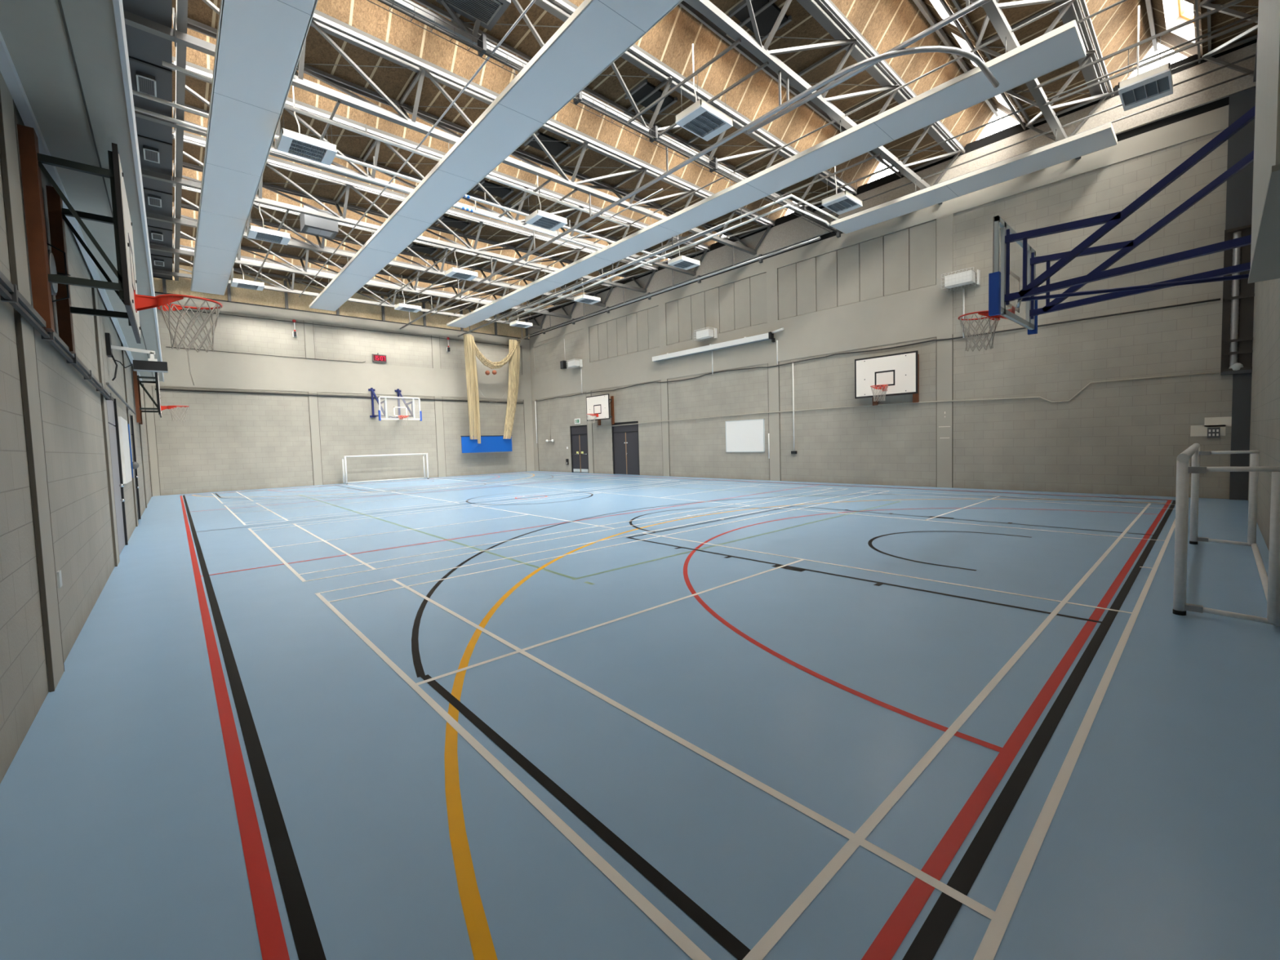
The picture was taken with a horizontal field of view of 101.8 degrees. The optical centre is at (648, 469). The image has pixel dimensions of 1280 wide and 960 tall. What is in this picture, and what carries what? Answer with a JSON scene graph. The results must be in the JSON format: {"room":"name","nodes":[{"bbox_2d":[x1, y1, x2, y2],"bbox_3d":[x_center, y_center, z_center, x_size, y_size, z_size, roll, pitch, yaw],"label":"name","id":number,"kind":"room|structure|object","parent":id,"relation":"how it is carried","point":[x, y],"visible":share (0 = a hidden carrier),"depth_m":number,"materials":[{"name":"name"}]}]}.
{"room":"sports hall","nodes":[
{"label":"sports hall","id":0,"kind":"room"},
{"bbox_2d":[0,71,152,783],"bbox_3d":[-9.899,-2.664,9.379,0.351,7.950,28.188,-4,4,-42],"label":"wall","id":1,"kind":"structure","parent":0,"point":[58,511],"depth_m":3.57,"materials":[{"name":"paint"}]},
{"bbox_2d":[47,243,71,302],"bbox_3d":[-4.673,-1.544,4.098,0.129,0.490,0.510,-4,4,-42],"label":"wall clock","id":2,"kind":"object","parent":1,"relation":"attached to","point":[52,268],"visible":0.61,"depth_m":4.08,"materials":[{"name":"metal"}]},
{"bbox_2d":[0,271,136,414],"bbox_3d":[-7.779,-1.130,7.489,0.059,0.270,14.820,-4,4,-42],"label":"cable trunking","id":3,"kind":"object","parent":1,"relation":"attached to","point":[9,293],"visible":0.96,"depth_m":3.69,"materials":[{"name":"grey paint"}]},
{"bbox_2d":[0,0,164,382],"bbox_3d":[-8.234,-2.933,8.226,0.585,0.590,24.250,-4,4,-42],"label":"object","id":4,"kind":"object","parent":1,"relation":"attached to","point":[64,66],"depth_m":3.70,"materials":[{"name":"white metal"}]},
{"bbox_2d":[106,396,128,555],"bbox_3d":[-8.585,0.073,8.206,0.350,2.530,1.960,-4,4,-42],"label":"door","id":5,"kind":"structure","parent":1,"relation":"in","point":[118,485],"depth_m":8.62,"materials":[{"name":"black"}]},
{"bbox_2d":[17,124,222,385],"bbox_3d":[-4.540,-1.637,4.671,1.102,1.680,1.860,-4,4,-42],"label":"basketball hoop","id":6,"kind":"object","parent":1,"relation":"attached to","point":[31,161],"visible":1,"depth_m":3.96,"materials":[{"name":"black"}]},
{"bbox_2d":[117,416,139,484],"bbox_3d":[-10.084,-0.368,10.108,0.160,1.200,2.226,-4,4,-42],"label":"notice board","id":7,"kind":"object","parent":1,"relation":"attached to","point":[127,465],"visible":0.99,"depth_m":9.68,"materials":[{"name":"white plastic"}]},
{"bbox_2d":[129,414,141,519],"bbox_3d":[-12.159,-0.027,12.112,0.350,2.530,1.370,-4,4,-42],"label":"door","id":8,"kind":"structure","parent":1,"relation":"in","point":[136,477],"depth_m":12.61,"materials":[{"name":"black"}]},
{"bbox_2d":[105,333,168,381],"bbox_3d":[-8.341,-1.809,8.493,0.700,0.756,0.456,-4,4,-42],"label":"projector","id":9,"kind":"object","parent":1,"relation":"attached to","point":[152,365],"visible":1,"depth_m":8.48,"materials":[{"name":"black plastic"}]},
{"bbox_2d":[135,71,156,97],"bbox_3d":[-9.224,-7.083,9.553,0.260,0.085,0.600,-4,4,-42],"label":"air vent","id":10,"kind":"object","parent":1,"relation":"attached to","point":[146,83],"visible":0.93,"depth_m":9.50,"materials":[{"name":"grey metal"}]},
{"bbox_2d":[122,0,172,279],"bbox_3d":[-9.636,-6.916,9.505,1.390,0.510,28.180,-4,4,-42],"label":"trim","id":11,"kind":"structure","parent":1,"relation":"attached to","point":[147,51],"depth_m":10.23,"materials":[{"name":"grey metal"}]},
{"bbox_2d":[142,145,159,163],"bbox_3d":[-11.249,-7.140,11.766,0.260,0.085,0.600,-4,4,-42],"label":"air vent","id":12,"kind":"object","parent":1,"relation":"attached to","point":[150,153],"visible":1,"depth_m":11.71,"materials":[{"name":"grey metal"}]},
{"bbox_2d":[132,370,188,424],"bbox_3d":[-13.899,-2.025,14.888,1.097,1.430,1.840,-4,4,-42],"label":"basketball hoop","id":13,"kind":"object","parent":1,"relation":"attached to","point":[137,382],"visible":1,"depth_m":14.18,"materials":[{"name":"black metal"}]},
{"bbox_2d":[143,293,534,496],"bbox_3d":[-13.235,-3.351,25.641,17.316,7.820,0.351,-4,4,-42],"label":"wall","id":14,"kind":"structure","parent":0,"point":[227,442],"depth_m":23.66,"materials":[{"name":"paint"}]},
{"bbox_2d":[155,388,523,403],"bbox_3d":[-13.219,-3.514,25.387,15.800,0.122,0.060,-4,4,-42],"label":"conduit","id":15,"kind":"object","parent":14,"relation":"attached to","point":[155,388],"visible":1,"depth_m":23.21,"materials":[{"name":"grey"}]},
{"bbox_2d":[153,263,529,339],"bbox_3d":[-13.348,-7.942,25.379,17.300,1.380,0.410,-4,4,-42],"label":"trim","id":16,"kind":"structure","parent":14,"relation":"attached to","point":[265,298],"depth_m":24.30,"materials":[{"name":"black"}]},
{"bbox_2d":[368,387,422,426],"bbox_3d":[-12.009,-3.002,24.625,1.870,1.942,2.817,-4,4,-42],"label":"basketball hoop","id":17,"kind":"object","parent":14,"relation":"attached to","point":[399,416],"visible":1,"depth_m":24.46,"materials":[{"name":"white plastic"}]},
{"bbox_2d":[0,471,1279,959],"bbox_3d":[-3.494,0.880,15.324,17.500,0.123,28.980,-4,4,-42],"label":"floor","id":18,"kind":"structure","parent":0,"point":[529,715],"depth_m":2.73,"materials":[{"name":"blue plastic"}]},
{"bbox_2d":[342,453,429,484],"bbox_3d":[-12.693,-0.084,25.262,3.738,1.306,0.574,-4,4,-42],"label":"goal","id":19,"kind":"object","parent":18,"relation":"on","point":[423,454],"visible":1,"depth_m":25.03,"materials":[{"name":"white metal"}]},
{"bbox_2d":[1172,443,1279,626],"bbox_3d":[5.843,0.421,5.264,3.818,1.306,0.574,-4,4,-42],"label":"goal","id":20,"kind":"object","parent":18,"relation":"on","point":[1271,584],"visible":1,"depth_m":4.16,"materials":[{"name":"grey metal"}]},
{"bbox_2d":[172,0,1258,319],"bbox_3d":[-3.644,-8.700,14.684,17.400,1.015,29.260,-4,4,-42],"label":"ceiling","id":21,"kind":"structure","parent":0,"point":[883,24],"depth_m":11.58,"materials":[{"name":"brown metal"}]},
{"bbox_2d":[173,0,187,280],"bbox_3d":[-8.809,-7.368,9.742,0.160,0.880,28.930,-4,4,-42],"label":"trim","id":22,"kind":"structure","parent":21,"relation":"attached to","point":[180,24],"depth_m":10.42,"materials":[{"name":"grey paint"}]},
{"bbox_2d":[299,204,338,239],"bbox_3d":[-10.388,-7.784,16.400,0.900,0.592,0.720,-4,4,-42],"label":"box","id":23,"kind":"object","parent":21,"relation":"attached to","point":[310,224],"visible":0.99,"depth_m":16.22,"materials":[{"name":"grey metal"}]},
{"bbox_2d":[304,226,334,237],"bbox_3d":[-10.380,-7.495,16.415,0.720,0.012,0.540,-4,4,-42],"label":"grille","id":24,"kind":"object","parent":23,"relation":"attached to","point":[308,229],"depth_m":16.40,"materials":[{"name":"grey metal"}]},
{"bbox_2d":[151,246,548,328],"bbox_3d":[-12.209,-8.017,24.162,16.550,0.830,1.660,-4,4,-42],"label":"girder","id":25,"kind":"object","parent":21,"relation":"attached to","point":[283,289],"visible":0.56,"depth_m":23.12,"materials":[{"name":"grey metal"}]},
{"bbox_2d":[149,231,576,318],"bbox_3d":[-10.212,-7.961,21.979,16.550,0.830,1.660,-4,4,-42],"label":"girder","id":26,"kind":"object","parent":21,"relation":"attached to","point":[184,236],"visible":0.54,"depth_m":20.93,"materials":[{"name":"grey metal"}]},
{"bbox_2d":[230,243,273,290],"bbox_3d":[-14.185,-7.267,18.375,0.910,1.450,5.920,-4,4,-42],"label":"light","id":27,"kind":"object","parent":26,"relation":"hanging from","point":[253,285],"visible":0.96,"depth_m":18.48,"materials":[{"name":"white"}]},
{"bbox_2d":[377,271,445,312],"bbox_3d":[-10.152,-7.576,22.057,0.910,1.450,5.920,-4,4,-42],"label":"light","id":28,"kind":"object","parent":26,"relation":"hanging from","point":[403,307],"visible":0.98,"depth_m":22.11,"materials":[{"name":"white metal"}]},
{"bbox_2d":[488,295,562,328],"bbox_3d":[-6.184,-7.880,25.678,0.910,1.450,5.920,-4,4,-42],"label":"light","id":29,"kind":"object","parent":26,"relation":"hanging from","point":[516,323],"visible":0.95,"depth_m":25.73,"materials":[{"name":"white"}]},
{"bbox_2d":[508,204,830,319],"bbox_3d":[-0.821,-7.604,20.968,1.971,0.422,16.478,-4,4,-42],"label":"pipe","id":30,"kind":"object","parent":26,"relation":"attached to","point":[826,222],"visible":0.86,"depth_m":16.97,"materials":[{"name":"white metal"}]},
{"bbox_2d":[133,106,652,266],"bbox_3d":[-4.722,-7.179,14.210,13.506,0.340,0.080,-5,4,-44],"label":"pipe","id":31,"kind":"object","parent":30,"relation":"attached to","point":[136,108],"visible":0.65,"depth_m":12.22,"materials":[{"name":"white metal"}]},
{"bbox_2d":[132,89,665,259],"bbox_3d":[-4.325,-7.193,13.774,13.501,0.290,0.080,-4,4,-43],"label":"pipe","id":32,"kind":"object","parent":30,"relation":"attached to","point":[134,92],"visible":0.48,"depth_m":11.99,"materials":[{"name":"white metal"}]},
{"bbox_2d":[146,186,614,306],"bbox_3d":[-8.214,-7.905,19.795,16.550,0.830,1.660,-4,4,-42],"label":"girder","id":33,"kind":"object","parent":21,"relation":"attached to","point":[193,206],"visible":0.52,"depth_m":18.77,"materials":[{"name":"white metal"}]},
{"bbox_2d":[141,133,657,293],"bbox_3d":[-6.217,-7.849,17.611,16.550,0.830,1.660,-4,4,-42],"label":"girder","id":34,"kind":"object","parent":21,"relation":"attached to","point":[192,183],"visible":0.71,"depth_m":15.69,"materials":[{"name":"grey metal"}]},
{"bbox_2d":[247,187,290,245],"bbox_3d":[-11.189,-7.183,15.100,0.910,1.450,2.960,-4,4,-42],"label":"light","id":35,"kind":"object","parent":34,"relation":"hanging from","point":[272,236],"visible":0.94,"depth_m":14.39,"materials":[{"name":"white metal"}]},
{"bbox_2d":[423,235,479,280],"bbox_3d":[-7.155,-7.492,18.781,0.910,1.450,2.960,-4,4,-42],"label":"light","id":36,"kind":"object","parent":34,"relation":"hanging from","point":[456,273],"visible":0.97,"depth_m":18.10,"materials":[{"name":"white"}]},
{"bbox_2d":[547,279,603,304],"bbox_3d":[-3.188,-7.796,22.402,0.910,1.450,2.960,-4,4,-42],"label":"light","id":37,"kind":"object","parent":34,"relation":"hanging from","point":[584,298],"visible":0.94,"depth_m":21.75,"materials":[{"name":"white"}]},
{"bbox_2d":[457,223,724,337],"bbox_3d":[-4.055,-7.348,21.221,0.104,0.772,18.250,-4,4,-42],"label":"track","id":38,"kind":"object","parent":34,"relation":"attached to","point":[720,226],"visible":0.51,"depth_m":18.17,"materials":[{"name":"metal"}]},
{"bbox_2d":[516,236,820,340],"bbox_3d":[-1.421,-7.495,22.779,0.104,0.792,19.500,-4,4,-42],"label":"track","id":39,"kind":"object","parent":34,"relation":"attached to","point":[818,237],"visible":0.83,"depth_m":19.82,"materials":[{"name":"metal"}]},
{"bbox_2d":[460,333,520,453],"bbox_3d":[-8.541,-4.152,28.472,3.624,6.373,0.376,-4,4,-42],"label":"curtain","id":40,"kind":"object","parent":39,"relation":"hanging from","point":[476,443],"visible":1,"depth_m":28.25,"materials":[{"name":"beige fabric"}]},
{"bbox_2d":[501,194,838,317],"bbox_3d":[-0.806,-7.609,20.848,2.612,0.400,16.676,-4,4,-42],"label":"pipe","id":41,"kind":"object","parent":34,"relation":"attached to","point":[790,195],"visible":0.6,"depth_m":14.99,"materials":[{"name":"white metal"}]},
{"bbox_2d":[134,61,710,275],"bbox_3d":[-4.219,-7.793,15.428,16.550,0.830,1.660,-4,4,-42],"label":"girder","id":42,"kind":"object","parent":21,"relation":"attached to","point":[376,143],"visible":0.5,"depth_m":13.89,"materials":[{"name":"white metal"}]},
{"bbox_2d":[190,0,318,295],"bbox_3d":[-8.186,-6.799,10.408,0.994,0.402,26.474,-4,4,-42],"label":"panel","id":43,"kind":"object","parent":42,"relation":"hanging from","point":[260,43],"visible":1,"depth_m":9.59,"materials":[{"name":"white metal"}]},
{"bbox_2d":[276,85,340,166],"bbox_3d":[-7.194,-7.071,10.732,0.910,1.450,2.960,-4,4,-42],"label":"light","id":44,"kind":"object","parent":42,"relation":"hanging from","point":[291,142],"visible":0.94,"depth_m":10.27,"materials":[{"name":"white metal"}]},
{"bbox_2d":[309,0,683,311],"bbox_3d":[-5.406,-7.021,13.115,0.994,0.402,26.724,-4,4,-42],"label":"panel","id":45,"kind":"object","parent":42,"relation":"hanging from","point":[597,33],"visible":0.98,"depth_m":9.93,"materials":[{"name":"white"}]},
{"bbox_2d":[400,45,999,329],"bbox_3d":[-3.249,-7.186,17.394,2.443,0.742,24.992,-4,4,-42],"label":"track","id":46,"kind":"object","parent":42,"relation":"attached to","point":[968,55],"visible":0.94,"depth_m":9.58,"materials":[{"name":"metal"}]},
{"bbox_2d":[448,0,1075,316],"bbox_3d":[-1.092,-7.637,16.747,0.040,0.040,27.340,-4,4,-42],"label":"conduit","id":47,"kind":"object","parent":42,"relation":"attached to","point":[1069,1],"visible":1,"depth_m":10.96,"materials":[{"name":"grey metal"}]},
{"bbox_2d":[446,19,1085,328],"bbox_3d":[-1.494,-7.375,17.714,0.994,0.402,25.204,-4,4,-42],"label":"panel","id":48,"kind":"object","parent":42,"relation":"hanging from","point":[1059,47],"visible":0.98,"depth_m":11.33,"materials":[{"name":"white metal"}]},
{"bbox_2d":[123,0,774,255],"bbox_3d":[-2.222,-7.737,13.244,16.550,0.830,1.660,-4,4,-42],"label":"girder","id":49,"kind":"object","parent":21,"relation":"attached to","point":[355,101],"visible":0.71,"depth_m":10.94,"materials":[{"name":"white metal"}]},
{"bbox_2d":[162,61,629,226],"bbox_3d":[-4.337,-7.135,12.158,10.301,0.236,0.072,-4,4,-43],"label":"pipe","id":50,"kind":"object","parent":49,"relation":"hanging from","point":[164,64],"visible":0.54,"depth_m":10.93,"materials":[{"name":"white metal"}]},
{"bbox_2d":[431,188,662,315],"bbox_3d":[-5.189,-7.490,19.672,0.036,0.036,16.500,-4,4,-42],"label":"conduit","id":51,"kind":"object","parent":50,"relation":"attached to","point":[658,191],"visible":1,"depth_m":17.18,"materials":[{"name":"metal"}]},
{"bbox_2d":[496,175,577,231],"bbox_3d":[-3.161,-7.380,14.414,0.910,1.450,2.960,-4,4,-42],"label":"hanging light","id":52,"kind":"object","parent":49,"relation":"hanging from","point":[539,218],"visible":0.98,"depth_m":13.94,"materials":[{"name":"white metal"}]},
{"bbox_2d":[634,232,711,270],"bbox_3d":[0.807,-7.684,18.035,0.910,1.450,2.960,-4,4,-42],"label":"light","id":53,"kind":"object","parent":49,"relation":"hanging from","point":[682,262],"visible":0.98,"depth_m":17.59,"materials":[{"name":"white"}]},
{"bbox_2d":[435,214,471,231],"bbox_3d":[-6.518,-8.230,17.353,0.940,0.075,0.680,-4,4,-42],"label":"ceiling vent","id":54,"kind":"object","parent":21,"relation":"in","point":[448,221],"visible":0.93,"depth_m":17.31,"materials":[{"name":"black metal"}]},
{"bbox_2d":[435,0,511,31],"bbox_3d":[-2.733,-7.573,8.090,0.900,0.592,0.720,-4,4,-42],"label":"box","id":55,"kind":"object","parent":21,"relation":"attached to","point":[488,12],"visible":1,"depth_m":8.23,"materials":[{"name":"grey metal"}]},
{"bbox_2d":[444,0,502,25],"bbox_3d":[-2.725,-7.283,8.105,0.720,0.012,0.540,-4,4,-42],"label":"grille","id":56,"kind":"object","parent":55,"relation":"attached to","point":[486,11],"depth_m":8.21,"materials":[{"name":"grey metal"}]},
{"bbox_2d":[472,178,513,199],"bbox_3d":[-4.521,-8.174,15.169,0.940,0.075,0.680,-4,4,-42],"label":"ceiling vent","id":57,"kind":"object","parent":21,"relation":"in","point":[495,189],"visible":0.86,"depth_m":15.13,"materials":[{"name":"black metal"}]},
{"bbox_2d":[523,129,570,158],"bbox_3d":[-2.523,-8.118,12.985,0.940,0.075,0.680,-4,4,-42],"label":"ceiling vent","id":58,"kind":"object","parent":21,"relation":"in","point":[556,148],"visible":0.95,"depth_m":12.95,"materials":[{"name":"black metal"}]},
{"bbox_2d":[385,0,856,227],"bbox_3d":[-0.224,-7.681,11.060,16.550,0.830,1.660,-4,4,-42],"label":"girder","id":59,"kind":"object","parent":21,"relation":"attached to","point":[474,31],"visible":0.56,"depth_m":10.71,"materials":[{"name":"white metal"}]},
{"bbox_2d":[366,0,526,75],"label":"light","id":60,"kind":"object","parent":59,"relation":"hanging from","point":[481,49],"depth_m":8.26,"materials":[{"name":"grey"}]},
{"bbox_2d":[298,0,536,297],"bbox_3d":[-6.106,-7.092,12.540,0.036,0.036,25.800,-4,4,-42],"label":"conduit","id":61,"kind":"object","parent":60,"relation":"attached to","point":[532,2],"visible":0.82,"depth_m":10.25,"materials":[{"name":"metal"}]},
{"bbox_2d":[569,90,697,159],"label":"light","id":62,"kind":"object","parent":59,"relation":"hanging from","point":[653,132],"depth_m":10.78,"materials":[{"name":"grey metal"}]},
{"bbox_2d":[691,155,745,184],"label":"light","id":63,"kind":"object","parent":59,"relation":"hanging from","point":[713,166],"depth_m":12.49,"materials":[{"name":"grey metal"}]},
{"bbox_2d":[763,193,838,233],"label":"light","id":64,"kind":"object","parent":59,"relation":"hanging from","point":[800,214],"depth_m":15.10,"materials":[{"name":"grey metal"}]},
{"bbox_2d":[831,71,1253,222],"bbox_3d":[8.734,-7.737,13.194,0.040,0.040,8.840,-4,4,-42],"label":"conduit","id":65,"kind":"object","parent":59,"relation":"attached to","point":[1252,72],"visible":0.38,"depth_m":11.00,"materials":[{"name":"grey metal"}]},
{"bbox_2d":[624,78,677,114],"bbox_3d":[0.064,-8.107,11.340,0.940,0.075,0.680,-4,4,-42],"label":"ceiling vent","id":66,"kind":"object","parent":21,"relation":"in","point":[644,87],"visible":0.79,"depth_m":11.26,"materials":[{"name":"black metal"}]},
{"bbox_2d":[728,0,750,22],"bbox_3d":[1.636,-8.035,9.091,0.363,0.075,0.399,-4,4,-42],"label":"ceiling vent","id":67,"kind":"object","parent":21,"relation":"in","point":[740,11],"depth_m":9.11,"materials":[{"name":"black metal"}]},
{"bbox_2d":[755,3,781,41],"bbox_3d":[2.142,-8.063,9.341,0.567,0.075,0.645,-4,4,-42],"label":"ceiling vent","id":68,"kind":"object","parent":21,"relation":"in","point":[766,19],"depth_m":9.29,"materials":[{"name":"black metal"}]},
{"bbox_2d":[679,0,964,189],"bbox_3d":[1.773,-7.625,8.876,16.550,0.830,1.660,-4,4,-42],"label":"girder","id":69,"kind":"object","parent":21,"relation":"attached to","point":[734,31],"visible":0.76,"depth_m":9.95,"materials":[{"name":"white metal"}]},
{"bbox_2d":[626,39,768,141],"bbox_3d":[0.834,-7.268,10.046,0.910,1.450,2.960,-4,4,-42],"label":"hanging light","id":70,"kind":"object","parent":69,"relation":"hanging from","point":[702,119],"visible":0.97,"depth_m":9.75,"materials":[{"name":"white metal"}]},
{"bbox_2d":[774,152,895,214],"bbox_3d":[4.802,-7.572,13.668,0.910,1.450,2.960,-4,4,-42],"label":"light","id":71,"kind":"object","parent":69,"relation":"hanging from","point":[843,202],"visible":0.95,"depth_m":13.39,"materials":[{"name":"white metal"}]},
{"bbox_2d":[746,0,991,133],"bbox_3d":[3.951,-6.950,8.189,0.084,0.672,5.800,-4,4,-43],"label":"track","id":72,"kind":"object","parent":69,"relation":"attached to","point":[968,8],"visible":1,"depth_m":8.62,"materials":[{"name":"metal"}]},
{"bbox_2d":[830,122,1117,233],"bbox_3d":[7.891,-7.426,13.475,0.994,0.402,6.284,-4,4,-42],"label":"panel","id":73,"kind":"object","parent":69,"relation":"hanging from","point":[1104,136],"visible":1,"depth_m":12.81,"materials":[{"name":"white metal"}]},
{"bbox_2d":[929,0,964,31],"bbox_3d":[5.493,-8.707,9.546,1.440,0.697,0.651,-4,4,-42],"label":"window","id":74,"kind":"structure","parent":21,"relation":"attached to","point":[937,4],"depth_m":10.08,"materials":[{"name":"white glass"}]},
{"bbox_2d":[939,0,1113,141],"bbox_3d":[3.771,-7.569,6.693,16.550,0.830,1.660,-4,4,-42],"label":"girder","id":75,"kind":"object","parent":21,"relation":"attached to","point":[993,9],"visible":0.59,"depth_m":9.96,"materials":[{"name":"grey metal"}]},
{"bbox_2d":[821,53,1255,216],"bbox_3d":[8.274,-7.698,12.706,0.040,0.040,8.740,-4,4,-42],"label":"conduit","id":76,"kind":"object","parent":75,"relation":"attached to","point":[1252,55],"visible":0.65,"depth_m":11.80,"materials":[{"name":"metal"}]},
{"bbox_2d":[898,12,1257,160],"bbox_3d":[8.149,-7.590,10.697,0.040,0.040,5.940,-4,4,-42],"label":"conduit","id":77,"kind":"object","parent":75,"relation":"attached to","point":[1255,14],"visible":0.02,"depth_m":10.05,"materials":[{"name":"metal"}]},
{"bbox_2d":[1032,0,1257,111],"bbox_3d":[8.797,-7.460,9.300,0.910,1.450,2.960,-4,4,-42],"label":"light","id":78,"kind":"object","parent":75,"relation":"hanging from","point":[1156,83],"visible":0.99,"depth_m":9.17,"materials":[{"name":"white metal"}]},
{"bbox_2d":[1055,35,1257,115],"bbox_3d":[9.717,-7.607,10.166,0.040,0.040,3.040,-4,4,-42],"label":"conduit","id":79,"kind":"object","parent":75,"relation":"attached to","point":[1255,37],"visible":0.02,"depth_m":9.73,"materials":[{"name":"grey metal"}]},
{"bbox_2d":[1162,0,1195,43],"bbox_3d":[10.396,-8.874,10.015,1.440,0.697,0.651,-4,4,-42],"label":"window","id":80,"kind":"structure","parent":21,"relation":"attached to","point":[1175,14],"depth_m":10.47,"materials":[{"name":"white glass"}]},
{"bbox_2d":[1195,0,1258,82],"bbox_3d":[5.768,-7.513,4.509,16.550,0.830,1.660,-4,4,-42],"label":"girder","id":81,"kind":"object","parent":21,"relation":"attached to","point":[1205,3],"visible":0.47,"depth_m":9.62,"materials":[{"name":"grey metal"}]},
{"bbox_2d":[528,105,1232,498],"bbox_3d":[2.673,-3.628,20.854,0.352,7.950,28.188,-4,4,-42],"label":"wall","id":82,"kind":"structure","parent":0,"point":[878,286],"depth_m":14.41,"materials":[{"name":"paint"}]},
{"bbox_2d":[569,424,588,472],"bbox_3d":[-3.594,-1.101,27.936,0.296,2.530,1.600,-4,4,-42],"label":"door","id":83,"kind":"structure","parent":82,"relation":"in","point":[579,437],"depth_m":27.90,"materials":[{"name":"black wood"}]},
{"bbox_2d":[586,393,614,425],"bbox_3d":[-2.459,-2.901,25.337,1.267,1.430,1.830,-4,4,-42],"label":"basketball hoop","id":84,"kind":"object","parent":82,"relation":"attached to","point":[597,406],"visible":1,"depth_m":25.30,"materials":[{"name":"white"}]},
{"bbox_2d":[611,421,639,475],"bbox_3d":[-0.992,-1.028,25.100,0.285,2.530,2.000,-4,4,-42],"label":"door","id":85,"kind":"structure","parent":82,"relation":"in","point":[625,445],"depth_m":25.04,"materials":[{"name":"black"}]},
{"bbox_2d":[694,326,717,341],"bbox_3d":[2.263,-5.348,20.548,0.474,0.388,0.794,-4,4,-42],"label":"wall speaker","id":86,"kind":"object","parent":82,"relation":"attached to","point":[707,333],"visible":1,"depth_m":20.38,"materials":[{"name":"white plastic"}]},
{"bbox_2d":[652,327,783,361],"bbox_3d":[2.483,-4.794,20.520,0.250,0.425,6.605,-4,4,-42],"label":"projector screen","id":87,"kind":"object","parent":82,"relation":"attached to","point":[770,335],"visible":1,"depth_m":20.05,"materials":[{"name":"white plastic"}]},
{"bbox_2d":[724,418,764,452],"bbox_3d":[3.658,-1.268,19.723,0.048,1.220,1.800,-4,4,-42],"label":"whiteboard","id":88,"kind":"object","parent":82,"relation":"attached to","point":[746,435],"visible":1,"depth_m":19.66,"materials":[{"name":"white plastic"}]},
{"bbox_2d":[537,297,1220,401],"bbox_3d":[2.536,-3.791,20.701,0.040,0.134,27.252,-4,4,-42],"label":"cable","id":89,"kind":"object","parent":82,"relation":"attached to","point":[1214,300],"visible":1,"depth_m":14.57,"materials":[{"name":"grey plastic"}]},
{"bbox_2d":[854,350,919,405],"bbox_3d":[6.908,-2.647,15.260,1.047,1.430,1.830,-4,4,-42],"label":"basketball hoop","id":90,"kind":"object","parent":82,"relation":"attached to","point":[895,374],"visible":1,"depth_m":15.20,"materials":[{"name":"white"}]},
{"bbox_2d":[527,38,1257,337],"bbox_3d":[2.591,-8.169,20.489,0.450,1.340,28.430,-4,4,-42],"label":"trim","id":91,"kind":"structure","parent":82,"relation":"attached to","point":[788,230],"depth_m":13.56,"materials":[{"name":"black metal"}]},
{"bbox_2d":[596,371,1219,427],"bbox_3d":[4.590,-2.064,18.589,0.042,0.548,21.338,-4,4,-42],"label":"conduit","id":92,"kind":"object","parent":82,"relation":"attached to","point":[1215,372],"visible":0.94,"depth_m":13.98,"materials":[{"name":"beige"}]},
{"bbox_2d":[941,266,980,291],"bbox_3d":[8.353,-5.078,13.899,0.473,0.388,0.794,-4,4,-42],"label":"wall speaker","id":93,"kind":"object","parent":82,"relation":"attached to","point":[966,277],"visible":1,"depth_m":13.75,"materials":[{"name":"white plastic"}]},
{"bbox_2d":[1190,424,1225,436],"bbox_3d":[11.754,-0.818,10.915,0.015,0.230,0.500,-4,4,-42],"label":"sign","id":94,"kind":"object","parent":82,"relation":"attached to","point":[1195,430],"visible":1,"depth_m":10.98,"materials":[{"name":"beige plastic"}]},
{"bbox_2d":[1204,416,1231,426],"bbox_3d":[11.850,-0.990,10.795,0.015,0.200,0.400,-4,4,-42],"label":"sign","id":95,"kind":"object","parent":82,"relation":"attached to","point":[1213,421],"visible":1,"depth_m":10.79,"materials":[{"name":"beige"}]},
{"bbox_2d":[1220,86,1255,375],"bbox_3d":[11.826,-4.704,10.380,0.190,5.540,0.420,-4,4,-42],"label":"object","id":96,"kind":"object","parent":82,"relation":"attached to","point":[1239,191],"visible":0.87,"depth_m":10.38,"materials":[{"name":"grey metal"}]},
{"bbox_2d":[1228,231,1243,370],"bbox_3d":[11.851,-3.351,10.437,0.200,2.790,0.200,-4,4,-42],"label":"pipe","id":97,"kind":"object","parent":96,"relation":"in","point":[1233,364],"visible":0.83,"depth_m":10.44,"materials":[{"name":"metal"}]},
{"bbox_2d":[1229,372,1252,500],"bbox_3d":[12.027,-0.662,10.552,0.060,2.560,0.250,-4,4,-42],"label":"trim","id":98,"kind":"structure","parent":82,"relation":"attached to","point":[1242,383],"depth_m":10.53,"materials":[{"name":"grey metal"}]},
{"bbox_2d":[1248,278,1279,551],"bbox_3d":[5.998,-3.500,4.557,17.300,9.200,0.350,-4,4,-42],"label":"wall","id":99,"kind":"structure","parent":0,"point":[1264,428],"depth_m":7.11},
{"bbox_2d":[958,105,1255,351],"bbox_3d":[5.106,-2.522,5.913,1.870,1.942,2.817,-4,4,-42],"label":"basketball hoop","id":100,"kind":"object","parent":99,"relation":"attached to","point":[1000,296],"visible":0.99,"depth_m":5.81,"materials":[{"name":"blue metal"}]},
{"bbox_2d":[1248,0,1279,283],"bbox_3d":[3.601,-3.930,2.801,2.550,5.220,0.310,-4,4,-42],"label":"panel","id":101,"kind":"object","parent":99,"relation":"attached to","point":[1265,220],"depth_m":2.88,"materials":[{"name":"paint"}]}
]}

